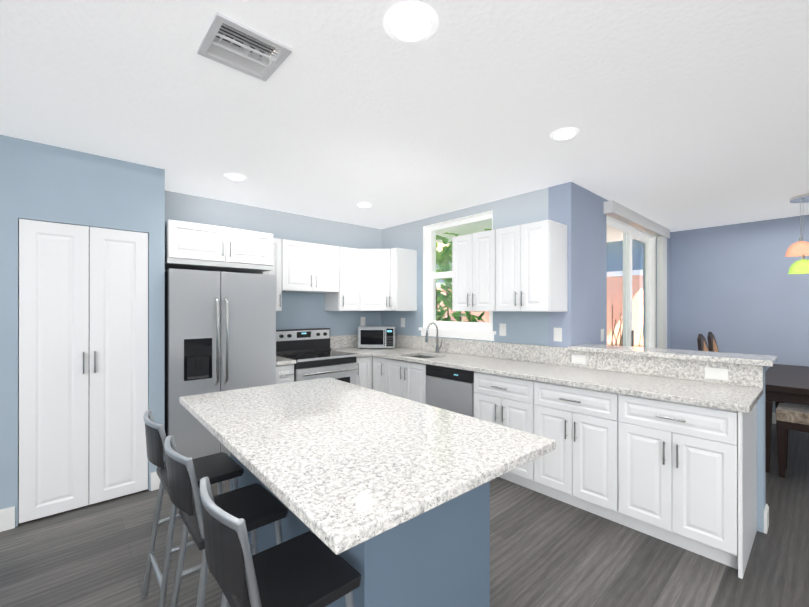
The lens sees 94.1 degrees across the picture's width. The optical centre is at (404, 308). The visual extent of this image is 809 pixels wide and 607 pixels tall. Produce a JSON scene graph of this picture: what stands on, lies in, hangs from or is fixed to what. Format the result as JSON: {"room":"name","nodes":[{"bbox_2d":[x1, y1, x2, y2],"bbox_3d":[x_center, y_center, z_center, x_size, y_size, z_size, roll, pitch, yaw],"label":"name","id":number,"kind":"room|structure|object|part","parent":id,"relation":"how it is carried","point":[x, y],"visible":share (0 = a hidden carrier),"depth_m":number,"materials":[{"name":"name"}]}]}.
{"room":"kitchen","nodes":[
{"label":"kitchen","id":0,"kind":"room"},
{"bbox_2d":[0,135,164,526],"bbox_3d":[-3.531,0.148,1.778,4.003,2.440,0.593,0,0,-42],"label":"wall","id":1,"kind":"structure","parent":0,"point":[45,182],"depth_m":2.51,"materials":[{"name":"blue paint"}]},
{"bbox_2d":[0,506,14,531],"bbox_3d":[-3.613,1.301,1.292,3.172,0.132,0.014,0,0,-42],"label":"baseboard","id":2,"kind":"structure","parent":1,"relation":"attached to","point":[7,518],"depth_m":2.33,"materials":[{"name":"white wood"}]},
{"bbox_2d":[19,219,147,523],"bbox_3d":[-2.176,0.395,2.600,0.680,1.924,0.067,0,0,-42],"label":"pantry doors","id":3,"kind":"structure","parent":1,"relation":"in","point":[83,349],"depth_m":2.57,"materials":[{"name":"white wood"}]},
{"bbox_2d":[165,190,380,335],"bbox_3d":[-2.758,0.149,3.009,6.800,2.440,0.200,0,0,-42],"label":"wall","id":4,"kind":"structure","parent":0,"point":[301,310],"depth_m":4.26,"materials":[{"name":"paint"}]},
{"bbox_2d":[165,220,272,273],"bbox_3d":[-1.702,-0.523,3.396,0.836,0.335,0.635,0,0,-42],"label":"upper cabinet","id":5,"kind":"object","parent":4,"relation":"attached to","point":[193,246],"visible":0.96,"depth_m":3.16,"materials":[{"name":"white wood"}]},
{"bbox_2d":[255,238,359,310],"bbox_3d":[-1.050,-0.339,4.165,1.158,0.730,0.365,0,0,-42],"label":"upper cabinet","id":6,"kind":"object","parent":4,"relation":"attached to","point":[331,272],"visible":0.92,"depth_m":4.09,"materials":[{"name":"white wood"}]},
{"bbox_2d":[330,335,357,348],"bbox_3d":[-0.960,0.409,4.478,1.710,0.155,0.020,0,0,-42],"label":"backsplash","id":7,"kind":"structure","parent":4,"relation":"attached to","point":[342,341],"depth_m":4.65,"materials":[{"name":"stone"}]},
{"bbox_2d":[361,317,364,325],"bbox_3d":[-0.536,0.166,4.869,0.072,0.118,0.010,0,0,-42],"label":"electrical outlet plate","id":8,"kind":"object","parent":4,"relation":"attached to","point":[362,318],"depth_m":4.87,"materials":[{"name":"white plastic"}]},
{"bbox_2d":[360,249,389,310],"bbox_3d":[-0.332,-0.339,4.658,0.586,0.730,0.596,0,0,-42],"label":"upper cabinet","id":9,"kind":"object","parent":4,"relation":"attached to","point":[374,279],"visible":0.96,"depth_m":4.42,"materials":[{"name":"white wood"}]},
{"bbox_2d":[0,423,808,606],"bbox_3d":[1.213,1.397,0.932,9.920,0.060,8.600,0,0,-42],"label":"floor","id":10,"kind":"structure","parent":0,"point":[546,551],"depth_m":2.05,"materials":[{"name":"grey wood"}]},
{"bbox_2d":[142,410,243,606],"bbox_3d":[-0.997,0.925,1.781,0.388,0.887,0.357,0,0,-42],"label":"bar stool","id":11,"kind":"object","parent":10,"relation":"on","point":[219,468],"visible":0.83,"depth_m":1.72,"materials":[{"name":"black leather"}]},
{"bbox_2d":[164,268,275,465],"bbox_3d":[-1.674,0.532,3.363,0.836,1.675,0.713,0,0,-42],"label":"refrigerator","id":12,"kind":"object","parent":10,"relation":"on","point":[220,331],"visible":0.77,"depth_m":3.06,"materials":[{"name":"grey metal"}]},
{"bbox_2d":[164,435,287,606],"bbox_3d":[-0.676,0.925,1.425,0.388,0.887,0.357,0,0,-42],"label":"bar stool","id":13,"kind":"object","parent":10,"relation":"on","point":[255,506],"visible":0.81,"depth_m":1.38,"materials":[{"name":"black leather"}]},
{"bbox_2d":[200,477,360,606],"bbox_3d":[-0.354,0.924,1.068,0.388,0.887,0.357,0,0,-42],"label":"bar stool","id":14,"kind":"object","parent":10,"relation":"on","point":[309,569],"visible":0.98,"depth_m":1.01,"materials":[{"name":"black leather"}]},
{"bbox_2d":[276,328,357,384],"bbox_3d":[-0.953,0.800,3.988,0.674,1.142,0.709,0,0,-42],"label":"range","id":15,"kind":"object","parent":10,"relation":"on","point":[312,353],"visible":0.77,"depth_m":3.95,"materials":[{"name":"silver metal"}]},
{"bbox_2d":[276,356,373,388],"bbox_3d":[-0.737,0.948,4.249,1.733,0.847,0.652,0,0,-42],"label":"base cabinet","id":16,"kind":"object","parent":10,"relation":"on","point":[364,373],"visible":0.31,"depth_m":4.09,"materials":[{"name":"white wood"}]},
{"bbox_2d":[230,452,489,606],"bbox_3d":[-0.403,0.944,1.805,0.882,0.848,1.420,0,0,-42],"label":"kitchen island","id":17,"kind":"object","parent":10,"relation":"on","point":[438,556],"depth_m":1.36,"materials":[{"name":"paint"},{"name":"granite"}]},
{"bbox_2d":[179,377,555,554],"bbox_3d":[-0.339,0.501,1.726,0.967,0.034,1.709,0,0,-42],"label":"island countertop","id":18,"kind":"structure","parent":17,"relation":"on","point":[336,466],"depth_m":1.30,"materials":[{"name":"stone"}]},
{"bbox_2d":[426,364,473,416],"bbox_3d":[0.609,0.948,3.564,0.614,0.845,0.543,0,0,-42],"label":"dishwasher","id":19,"kind":"object","parent":10,"relation":"on","point":[450,389],"visible":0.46,"depth_m":3.33,"materials":[{"name":"grey metal"}]},
{"bbox_2d":[373,356,756,578],"bbox_3d":[0.892,0.946,3.244,0.652,0.847,3.084,0,0,-42],"label":"base cabinet","id":20,"kind":"object","parent":10,"relation":"on","point":[682,475],"visible":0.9,"depth_m":2.27,"materials":[{"name":"white wood"}]},
{"bbox_2d":[276,356,295,365],"bbox_3d":[-1.312,0.504,3.736,0.194,0.035,0.653,0,0,-42],"label":"countertop","id":21,"kind":"structure","parent":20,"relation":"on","point":[279,360],"depth_m":3.52,"materials":[{"name":"stone"}]},
{"bbox_2d":[332,347,371,356],"bbox_3d":[-0.657,0.505,4.322,0.208,0.035,0.657,0,0,-42],"label":"countertop","id":22,"kind":"structure","parent":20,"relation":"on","point":[351,349],"depth_m":4.27,"materials":[{"name":"stone"}]},
{"bbox_2d":[356,347,762,412],"bbox_3d":[0.695,0.503,3.467,0.654,0.035,3.738,0,0,-42],"label":"countertop","id":23,"kind":"structure","parent":20,"relation":"on","point":[743,399],"depth_m":2.57,"materials":[{"name":"stone"}]},
{"bbox_2d":[358,326,395,348],"bbox_3d":[-0.335,0.354,4.661,0.440,0.266,0.313,0,0,3],"label":"microwave","id":24,"kind":"object","parent":23,"relation":"on","point":[376,336],"visible":1,"depth_m":4.54,"materials":[{"name":"silver metal"}]},
{"bbox_2d":[395,355,434,363],"bbox_3d":[0.194,0.625,3.939,0.384,0.204,0.454,0,0,-42],"label":"sink","id":25,"kind":"object","parent":23,"relation":"in","point":[421,356],"depth_m":4.17,"materials":[{"name":"silver metal"}]},
{"bbox_2d":[425,322,441,352],"bbox_3d":[0.320,0.318,4.102,0.213,0.336,0.098,0,0,-42],"label":"faucet","id":26,"kind":"object","parent":23,"relation":"on","point":[437,338],"visible":1,"depth_m":4.14,"materials":[{"name":"silver metal"}]},
{"bbox_2d":[697,334,708,350],"bbox_3d":[3.339,0.821,3.862,0.420,1.100,0.516,0,0,-42],"label":"dining chair","id":27,"kind":"object","parent":10,"relation":"on","point":[702,343],"visible":0.04,"depth_m":3.98,"materials":[{"name":"black wood"}]},
{"bbox_2d":[707,332,718,351],"bbox_3d":[3.725,0.821,4.211,0.420,1.100,0.516,0,0,-42],"label":"dining chair","id":28,"kind":"object","parent":10,"relation":"on","point":[712,345],"visible":0.06,"depth_m":4.32,"materials":[{"name":"black wood"}]},
{"bbox_2d":[765,364,808,472],"bbox_3d":[3.892,1.000,3.401,1.695,0.740,0.920,0,0,-42],"label":"dining table","id":29,"kind":"object","parent":10,"relation":"on","point":[786,383],"visible":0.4,"depth_m":3.14,"materials":[{"name":"black wood"}]},
{"bbox_2d":[776,403,808,477],"bbox_3d":[3.260,1.095,3.054,0.336,0.550,0.336,0,0,-42],"label":"stool","id":30,"kind":"object","parent":10,"relation":"on","point":[792,417],"visible":1,"depth_m":3.04,"materials":[{"name":"black wood"}]},
{"bbox_2d":[0,0,808,244],"bbox_3d":[1.213,-1.113,0.935,9.920,0.080,8.600,0,0,-42],"label":"ceiling","id":31,"kind":"structure","parent":0,"point":[681,115],"depth_m":1.96,"materials":[{"name":"white paint"}]},
{"bbox_2d":[224,173,246,179],"bbox_3d":[-1.368,-1.064,3.052,0.170,0.011,0.170,0,0,-42],"label":"recessed light","id":32,"kind":"object","parent":31,"relation":"in","point":[234,176],"visible":0.94,"depth_m":3.04,"materials":[{"name":"white plastic"}]},
{"bbox_2d":[197,12,292,81],"bbox_3d":[-0.663,-1.074,1.560,0.290,0.031,0.280,0,0,-42],"label":"ceiling vent","id":33,"kind":"object","parent":31,"relation":"in","point":[232,43],"visible":0.96,"depth_m":1.52,"materials":[{"name":"silver metal"}]},
{"bbox_2d":[356,203,371,206],"bbox_3d":[-0.418,-1.063,3.881,0.170,0.011,0.170,0,0,-42],"label":"recessed light","id":34,"kind":"object","parent":31,"relation":"in","point":[363,204],"visible":0.94,"depth_m":3.86,"materials":[{"name":"white"}]},
{"bbox_2d":[383,1,438,43],"bbox_3d":[0.024,-1.066,1.418,0.210,0.011,0.210,0,0,-42],"label":"recessed light","id":35,"kind":"object","parent":31,"relation":"in","point":[410,22],"visible":1,"depth_m":1.41,"materials":[{"name":"white plastic"}]},
{"bbox_2d":[550,127,579,139],"bbox_3d":[0.980,-1.065,2.307,0.170,0.011,0.170,0,0,-42],"label":"recessed light","id":36,"kind":"object","parent":31,"relation":"in","point":[565,133],"visible":1,"depth_m":2.30,"materials":[{"name":"white plastic"}]},
{"bbox_2d":[784,193,808,273],"bbox_3d":[3.877,-0.628,3.562,0.443,0.882,0.393,0,0,-42],"label":"pendant lamp","id":37,"kind":"object","parent":31,"relation":"hanging from","point":[800,247],"visible":1,"depth_m":3.55,"materials":[{"name":"multicoloured metal"}]},
{"bbox_2d":[381,187,765,532],"bbox_3d":[1.000,0.150,3.744,0.235,2.440,3.740,0,0,-42],"label":"wall","id":38,"kind":"structure","parent":0,"point":[529,328],"depth_m":3.98,"materials":[{"name":"paint"}]},
{"bbox_2d":[401,318,404,326],"bbox_3d":[-0.023,0.177,4.748,0.008,0.118,0.072,0,0,-42],"label":"electrical outlet plate","id":39,"kind":"object","parent":38,"relation":"attached to","point":[402,319],"depth_m":4.74,"materials":[{"name":"white plastic"}]},
{"bbox_2d":[452,230,492,310],"bbox_3d":[0.759,-0.340,3.641,0.328,0.730,0.501,0,0,-42],"label":"upper cabinet","id":40,"kind":"object","parent":38,"relation":"attached to","point":[472,254],"depth_m":3.52,"materials":[{"name":"white wood"}]},
{"bbox_2d":[499,323,505,335],"bbox_3d":[0.954,0.206,3.662,0.010,0.118,0.072,0,0,-42],"label":"electrical outlet plate","id":41,"kind":"object","parent":38,"relation":"attached to","point":[502,327],"depth_m":3.66,"materials":[{"name":"white plastic"}]},
{"bbox_2d":[493,220,567,311],"bbox_3d":[1.093,-0.340,3.269,0.328,0.730,0.499,0,0,-42],"label":"upper cabinet","id":42,"kind":"object","parent":38,"relation":"attached to","point":[523,267],"depth_m":3.12,"materials":[{"name":"white wood"}]},
{"bbox_2d":[554,328,561,341],"bbox_3d":[1.323,0.224,3.255,0.008,0.118,0.072,0,0,-42],"label":"electrical outlet plate","id":43,"kind":"object","parent":38,"relation":"attached to","point":[557,331],"depth_m":3.25,"materials":[{"name":"white plastic"}]},
{"bbox_2d":[572,354,585,363],"bbox_3d":[1.434,0.418,3.098,0.008,0.072,0.118,0,0,-42],"label":"electrical outlet plate","id":44,"kind":"object","parent":38,"relation":"attached to","point":[579,359],"depth_m":3.09,"materials":[{"name":"white plastic"}]},
{"bbox_2d":[396,334,762,387],"bbox_3d":[0.929,0.408,3.678,0.025,0.155,3.738,0,0,-42],"label":"backsplash","id":45,"kind":"structure","parent":38,"relation":"attached to","point":[743,375],"depth_m":2.99,"materials":[{"name":"stone"}]},
{"bbox_2d":[568,343,777,366],"bbox_3d":[1.903,0.328,2.800,0.365,0.035,1.218,0,0,-42],"label":"bar","id":46,"kind":"object","parent":38,"relation":"on","point":[746,359],"visible":0.98,"depth_m":2.61,"materials":[{"name":"stone"}]},
{"bbox_2d":[705,367,727,380],"bbox_3d":[2.023,0.423,2.445,0.008,0.072,0.118,0,0,-42],"label":"electrical outlet plate","id":47,"kind":"object","parent":38,"relation":"attached to","point":[716,373],"depth_m":2.44,"materials":[{"name":"white plastic"}]},
{"bbox_2d":[764,504,768,527],"bbox_3d":[1.897,1.303,2.814,0.014,0.132,1.189,0,0,-42],"label":"baseboard","id":48,"kind":"structure","parent":38,"relation":"attached to","point":[766,511],"depth_m":2.31,"materials":[{"name":"white wood"}]},
{"bbox_2d":[548,182,670,348],"bbox_3d":[2.570,0.151,4.358,3.320,2.440,0.200,0,0,-42],"label":"wall","id":49,"kind":"structure","parent":0,"point":[577,210],"depth_m":3.51,"materials":[{"name":"paint"}]},
{"bbox_2d":[601,329,603,341],"bbox_3d":[1.900,0.256,3.612,0.072,0.118,0.010,0,0,-42],"label":"electrical outlet plate","id":50,"kind":"object","parent":49,"relation":"attached to","point":[602,330],"depth_m":3.60,"materials":[{"name":"white plastic"}]},
{"bbox_3d":[2.599,0.196,4.383,1.843,2.350,0.122,0,0,-42],"label":"sliding door frame","id":51,"kind":"part","parent":49,"relation":"part of","materials":[{"name":"white"}]},
{"bbox_2d":[604,200,669,348],"bbox_3d":[2.694,0.151,4.277,2.003,2.360,0.083,0,0,-42],"label":"blind valance","id":52,"kind":"object","parent":49,"relation":"attached to","point":[621,213],"visible":0.77,"depth_m":4.74,"materials":[{"name":"white"}]},
{"bbox_2d":[671,215,808,412],"bbox_3d":[5.749,0.150,3.161,0.200,2.440,5.835,0,0,-42],"label":"wall","id":53,"kind":"structure","parent":0,"point":[736,288],"depth_m":4.70,"materials":[{"name":"paint"}]},
{"bbox_2d":[772,412,775,423],"bbox_3d":[5.670,1.303,3.088,0.015,0.132,5.834,0,0,-42],"label":"baseboard","id":54,"kind":"structure","parent":53,"relation":"attached to","point":[773,413],"depth_m":4.49,"materials":[{"name":"white"}]},
{"label":"outside","id":55,"kind":"structure","parent":0,"visible":0},
{"bbox_3d":[2.018,1.477,32.516,39.790,0.100,42.360,0,0,-42],"label":"ground","id":56,"kind":"structure","parent":55,"visible":0},
{"bbox_2d":[436,232,486,321],"label":"plants","id":57,"kind":"object","parent":56,"relation":"on","point":[445,257],"depth_m":5.33,"materials":[{"name":"green plant"}]},
{"bbox_2d":[436,239,642,346],"bbox_3d":[1.904,-0.903,16.664,18.390,4.620,18.960,0,0,-42],"label":"house","id":58,"kind":"structure","parent":56,"relation":"on","point":[619,270],"depth_m":7.29,"materials":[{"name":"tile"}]},
{"bbox_2d":[607,305,622,345],"label":"plants","id":59,"kind":"object","parent":56,"relation":"on","point":[621,338],"depth_m":5.63,"materials":[{"name":"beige plant"}]}
]}

